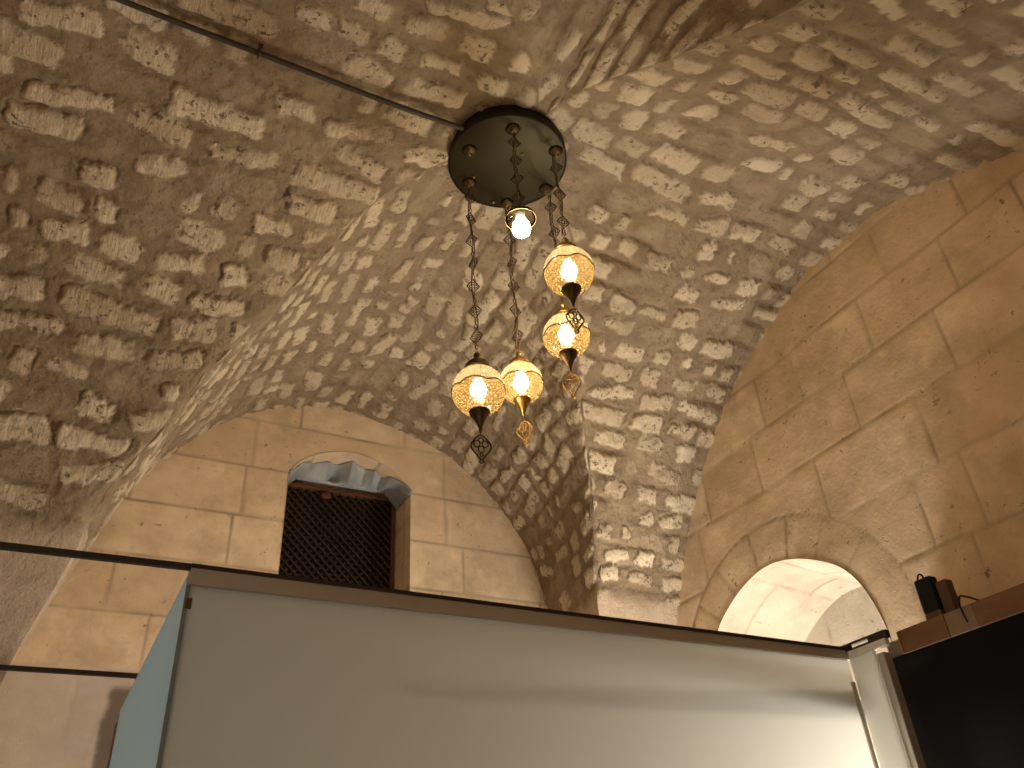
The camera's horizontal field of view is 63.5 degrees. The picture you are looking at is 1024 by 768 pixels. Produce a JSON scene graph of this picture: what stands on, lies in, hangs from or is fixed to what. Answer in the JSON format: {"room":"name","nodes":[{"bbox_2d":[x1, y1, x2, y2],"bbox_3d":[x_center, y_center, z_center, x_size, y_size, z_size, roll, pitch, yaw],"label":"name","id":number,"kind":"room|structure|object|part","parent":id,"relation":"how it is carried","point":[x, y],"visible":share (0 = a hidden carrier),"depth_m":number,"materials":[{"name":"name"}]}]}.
{"room":"vaulted stone room","nodes":[
{"label":"vaulted stone room","id":0,"kind":"room"},
{"bbox_2d":[0,406,547,767],"bbox_3d":[-1.121,1.671,3.913,4.540,4.250,0.014,14,-38,-24],"label":"wall","id":1,"kind":"structure","parent":0,"point":[218,499],"depth_m":4.32,"materials":[{"name":"stone"}]},
{"bbox_2d":[279,452,410,590],"bbox_3d":[-0.978,1.109,4.640,0.732,1.475,0.340,14,-38,-24],"label":"window","id":2,"kind":"structure","parent":1,"relation":"in","point":[403,513],"depth_m":4.96,"materials":[{"name":"stone"}]},
{"bbox_2d":[279,483,394,588],"bbox_3d":[-1.008,1.186,4.685,0.697,1.302,0.087,14,-38,-24],"label":"lattice screen","id":3,"kind":"object","parent":2,"relation":"attached to","point":[329,534],"visible":0.4,"depth_m":4.89,"materials":[{"name":"brown wood"}]},
{"bbox_3d":[-1.111,0.667,4.951,0.065,0.042,0.010,14,-38,-24],"label":"latch plate","id":4,"kind":"part","parent":3,"relation":"part of","materials":[{"name":"brown wood"}]},
{"bbox_2d":[288,461,411,509],"bbox_3d":[-0.991,0.561,4.952,0.733,0.212,0.298,14,-38,-24],"label":"sheet","id":5,"kind":"object","parent":2,"relation":"attached to","point":[350,475],"visible":0.98,"depth_m":5.01,"materials":[{"name":"grey plastic"}]},
{"bbox_2d":[0,0,1023,685],"bbox_3d":[0.243,0.073,1.454,4.257,4.100,6.487,14,-38,-24],"label":"ceiling","id":6,"kind":"structure","parent":0,"point":[198,232],"depth_m":3.36,"materials":[{"name":"beige stone"}]},
{"bbox_2d":[113,0,463,130],"bbox_3d":[-1.190,-1.271,2.854,2.251,0.053,0.051,14,-38,-25],"label":"conduit pipe","id":7,"kind":"object","parent":6,"relation":"attached to","point":[129,3],"visible":1,"depth_m":3.02,"materials":[{"name":"metal"}]},
{"bbox_2d":[448,105,566,208],"bbox_3d":[-0.019,-0.935,3.483,0.498,0.097,0.498,14,-38,-24],"label":"ceiling plate","id":8,"kind":"object","parent":6,"relation":"attached to","point":[480,154],"visible":0.96,"depth_m":3.44,"materials":[{"name":"brown metal"}]},
{"bbox_2d":[462,177,475,187],"bbox_3d":[-0.182,-0.848,3.538,0.062,0.035,0.062,14,-38,-24],"label":"cup","id":9,"kind":"object","parent":8,"relation":"on","point":[467,182],"depth_m":3.53,"materials":[{"name":"gold metal"}]},
{"bbox_2d":[462,144,476,155],"bbox_3d":[-0.173,-0.947,3.393,0.062,0.035,0.062,14,-38,-24],"label":"cup","id":10,"kind":"object","parent":8,"relation":"on","point":[467,149],"depth_m":3.39,"materials":[{"name":"gold metal"}]},
{"bbox_2d":[451,186,505,463],"bbox_3d":[-0.141,-0.284,3.156,0.198,1.337,0.198,14,-38,-24],"label":"pendant lantern","id":11,"kind":"object","parent":8,"relation":"hanging from","point":[478,390],"visible":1,"depth_m":2.88,"materials":[{"name":"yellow glass"}]},
{"bbox_3d":[-0.121,-0.007,2.970,0.192,0.098,0.192,14,-38,-24],"label":"globe","id":12,"kind":"part","parent":11,"relation":"part of","materials":[{"name":"clear glass"}]},
{"bbox_3d":[-0.116,0.063,2.922,0.192,0.096,0.192,14,-38,-24],"label":"cracked globe","id":13,"kind":"part","parent":11,"relation":"part of","materials":[{"name":"clear glass"}]},
{"bbox_2d":[500,198,513,208],"bbox_3d":[-0.022,-0.784,3.650,0.062,0.035,0.062,14,-38,-24],"label":"cup","id":14,"kind":"object","parent":8,"relation":"on","point":[506,203],"depth_m":3.64,"materials":[{"name":"gold metal"}]},
{"bbox_2d":[505,123,520,134],"bbox_3d":[0.004,-1.011,3.318,0.062,0.035,0.062,14,-38,-24],"label":"cup","id":15,"kind":"object","parent":8,"relation":"on","point":[510,128],"depth_m":3.31,"materials":[{"name":"gold metal"}]},
{"bbox_2d":[501,208,543,444],"bbox_3d":[0.015,-0.276,3.306,0.172,1.200,0.172,14,-38,-24],"label":"pendant lantern","id":16,"kind":"object","parent":8,"relation":"hanging from","point":[523,381],"visible":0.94,"depth_m":3.06,"materials":[{"name":"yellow glass"}]},
{"bbox_3d":[0.032,-0.031,3.140,0.166,0.085,0.166,14,-38,-24],"label":"globe","id":17,"kind":"part","parent":16,"relation":"part of","materials":[{"name":"clear glass"}]},
{"bbox_3d":[0.037,0.029,3.099,0.166,0.083,0.166,14,-38,-24],"label":"cracked globe","id":18,"kind":"part","parent":16,"relation":"part of","materials":[{"name":"clear glass"}]},
{"bbox_2d":[539,184,552,194],"bbox_3d":[0.148,-0.835,3.593,0.062,0.035,0.062,14,-38,-24],"label":"cup","id":19,"kind":"object","parent":8,"relation":"on","point":[544,189],"depth_m":3.59,"materials":[{"name":"gold metal"}]},
{"bbox_2d":[548,145,562,156],"bbox_3d":[0.183,-0.952,3.424,0.062,0.035,0.062,14,-38,-24],"label":"cup","id":20,"kind":"object","parent":8,"relation":"on","point":[557,150],"depth_m":3.42,"materials":[{"name":"gold metal"}]},
{"bbox_2d":[542,194,590,397],"bbox_3d":[0.193,-0.384,3.296,0.186,1.055,0.186,14,-38,-24],"label":"pendant lantern","id":21,"kind":"object","parent":8,"relation":"hanging from","point":[559,337],"visible":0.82,"depth_m":3.09,"materials":[{"name":"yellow glass"}]},
{"bbox_3d":[0.205,-0.213,3.180,0.180,0.092,0.180,14,-38,-24],"label":"globe","id":22,"kind":"part","parent":21,"relation":"part of","materials":[{"name":"clear glass"}]},
{"bbox_3d":[0.210,-0.147,3.136,0.180,0.090,0.180,14,-38,-24],"label":"cracked globe","id":23,"kind":"part","parent":21,"relation":"part of","materials":[{"name":"clear glass"}]},
{"bbox_2d":[543,153,594,333],"bbox_3d":[0.200,-0.559,3.151,0.192,0.928,0.193,14,-38,-24],"label":"pendant lantern","id":24,"kind":"object","parent":8,"relation":"hanging from","point":[569,270],"visible":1,"depth_m":2.99,"materials":[{"name":"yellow glass"}]},
{"bbox_3d":[0.208,-0.448,3.076,0.187,0.095,0.187,14,-38,-24],"label":"globe","id":25,"kind":"part","parent":24,"relation":"part of","materials":[{"name":"clear glass"}]},
{"bbox_3d":[0.213,-0.380,3.029,0.186,0.093,0.187,14,-38,-24],"label":"cracked globe","id":26,"kind":"part","parent":24,"relation":"part of","materials":[{"name":"clear glass"}]},
{"bbox_2d":[505,133,536,237],"bbox_3d":[0.019,-0.769,3.152,0.118,0.560,0.118,14,-38,-24],"label":"pendant bulb","id":27,"kind":"object","parent":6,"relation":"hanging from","point":[521,228],"visible":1,"depth_m":3.05,"materials":[{"name":"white glass"}]},
{"bbox_2d":[515,209,524,217],"bbox_3d":[0.029,-0.630,3.058,0.036,0.062,0.036,14,-38,-24],"label":"socket","id":28,"kind":"object","parent":27,"relation":"attached to","point":[519,213],"depth_m":3.04,"materials":[{"name":"white plastic"}]},
{"bbox_3d":[0.034,-0.573,3.019,0.068,0.085,0.068,14,-38,-24],"label":"bulb","id":29,"kind":"part","parent":27,"relation":"part of","materials":[{"name":"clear glass"}]},
{"bbox_2d":[677,151,1023,767],"bbox_3d":[2.327,0.471,2.553,0.552,4.300,6.570,14,-38,-24],"label":"wall","id":30,"kind":"structure","parent":0,"point":[873,430],"depth_m":3.65,"materials":[{"name":"stone"}]},
{"label":"floor","id":31,"kind":"structure","parent":0,"visible":0},
{"bbox_2d":[0,541,925,767],"bbox_3d":[-0.697,1.763,2.174,3.903,2.101,1.715,14,-38,-24],"label":"partition wall","id":32,"kind":"structure","parent":31,"relation":"on","point":[244,668],"depth_m":2.33,"materials":[{"name":"paint"}]},
{"bbox_3d":[-1.443,2.140,2.597,0.022,2.040,0.028,14,-38,-24],"label":"post","id":33,"kind":"part","parent":32,"relation":"part of","materials":[{"name":"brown metal"}]},
{"bbox_3d":[-1.098,1.707,2.079,0.010,2.035,1.480,14,-38,-24],"label":"panel","id":34,"kind":"part","parent":32,"relation":"part of","materials":[{"name":"blue glass"}]},
{"bbox_3d":[0.264,1.584,2.010,2.300,1.998,0.010,14,-38,-24],"label":"panel","id":35,"kind":"part","parent":32,"relation":"part of","materials":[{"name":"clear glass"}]},
{"bbox_3d":[0.203,0.746,2.576,2.311,0.055,0.036,14,-38,-24],"label":"rail","id":36,"kind":"part","parent":32,"relation":"part of","materials":[{"name":"metal"}]},
{"bbox_3d":[1.282,1.859,2.442,0.016,1.905,0.016,14,-38,-24],"label":"corner post","id":37,"kind":"part","parent":32,"relation":"part of","materials":[{"name":"metal"}]},
{"bbox_3d":[1.276,0.948,2.965,0.022,0.025,0.175,14,-38,-24],"label":"return rail","id":38,"kind":"part","parent":32,"relation":"part of","materials":[{"name":"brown metal"}]},
{"bbox_3d":[1.319,1.795,2.424,0.010,1.987,0.112,14,-38,-24],"label":"return panel","id":39,"kind":"part","parent":32,"relation":"part of","materials":[{"name":"clear glass"}]},
{"bbox_2d":[887,583,1023,767],"bbox_3d":[1.952,1.383,1.909,0.231,2.116,1.798,14,-38,-24],"label":"tall cabinet","id":40,"kind":"object","parent":31,"relation":"on","point":[961,681],"visible":0.96,"depth_m":2.76,"materials":[{"name":"brown wood"}]},
{"bbox_2d":[914,574,944,619],"bbox_3d":[1.512,0.764,2.995,0.047,0.175,0.072,14,-38,-24],"label":"case","id":41,"kind":"object","parent":40,"relation":"on","point":[926,589],"visible":0.88,"depth_m":2.97,"materials":[{"name":"plastic"}]},
{"bbox_2d":[935,579,958,612],"bbox_3d":[1.552,0.758,2.941,0.040,0.120,0.044,14,-38,-24],"label":"box","id":42,"kind":"object","parent":40,"relation":"on","point":[945,588],"visible":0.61,"depth_m":2.93,"materials":[{"name":"cardboard"}]},
{"bbox_2d":[958,595,978,621],"bbox_3d":[1.614,0.796,2.899,0.220,0.116,0.026,22,-42,-33],"label":"cable","id":43,"kind":"object","parent":40,"relation":"hanging from","point":[959,596],"visible":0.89,"depth_m":2.86,"materials":[{"name":"plastic"}]}
]}

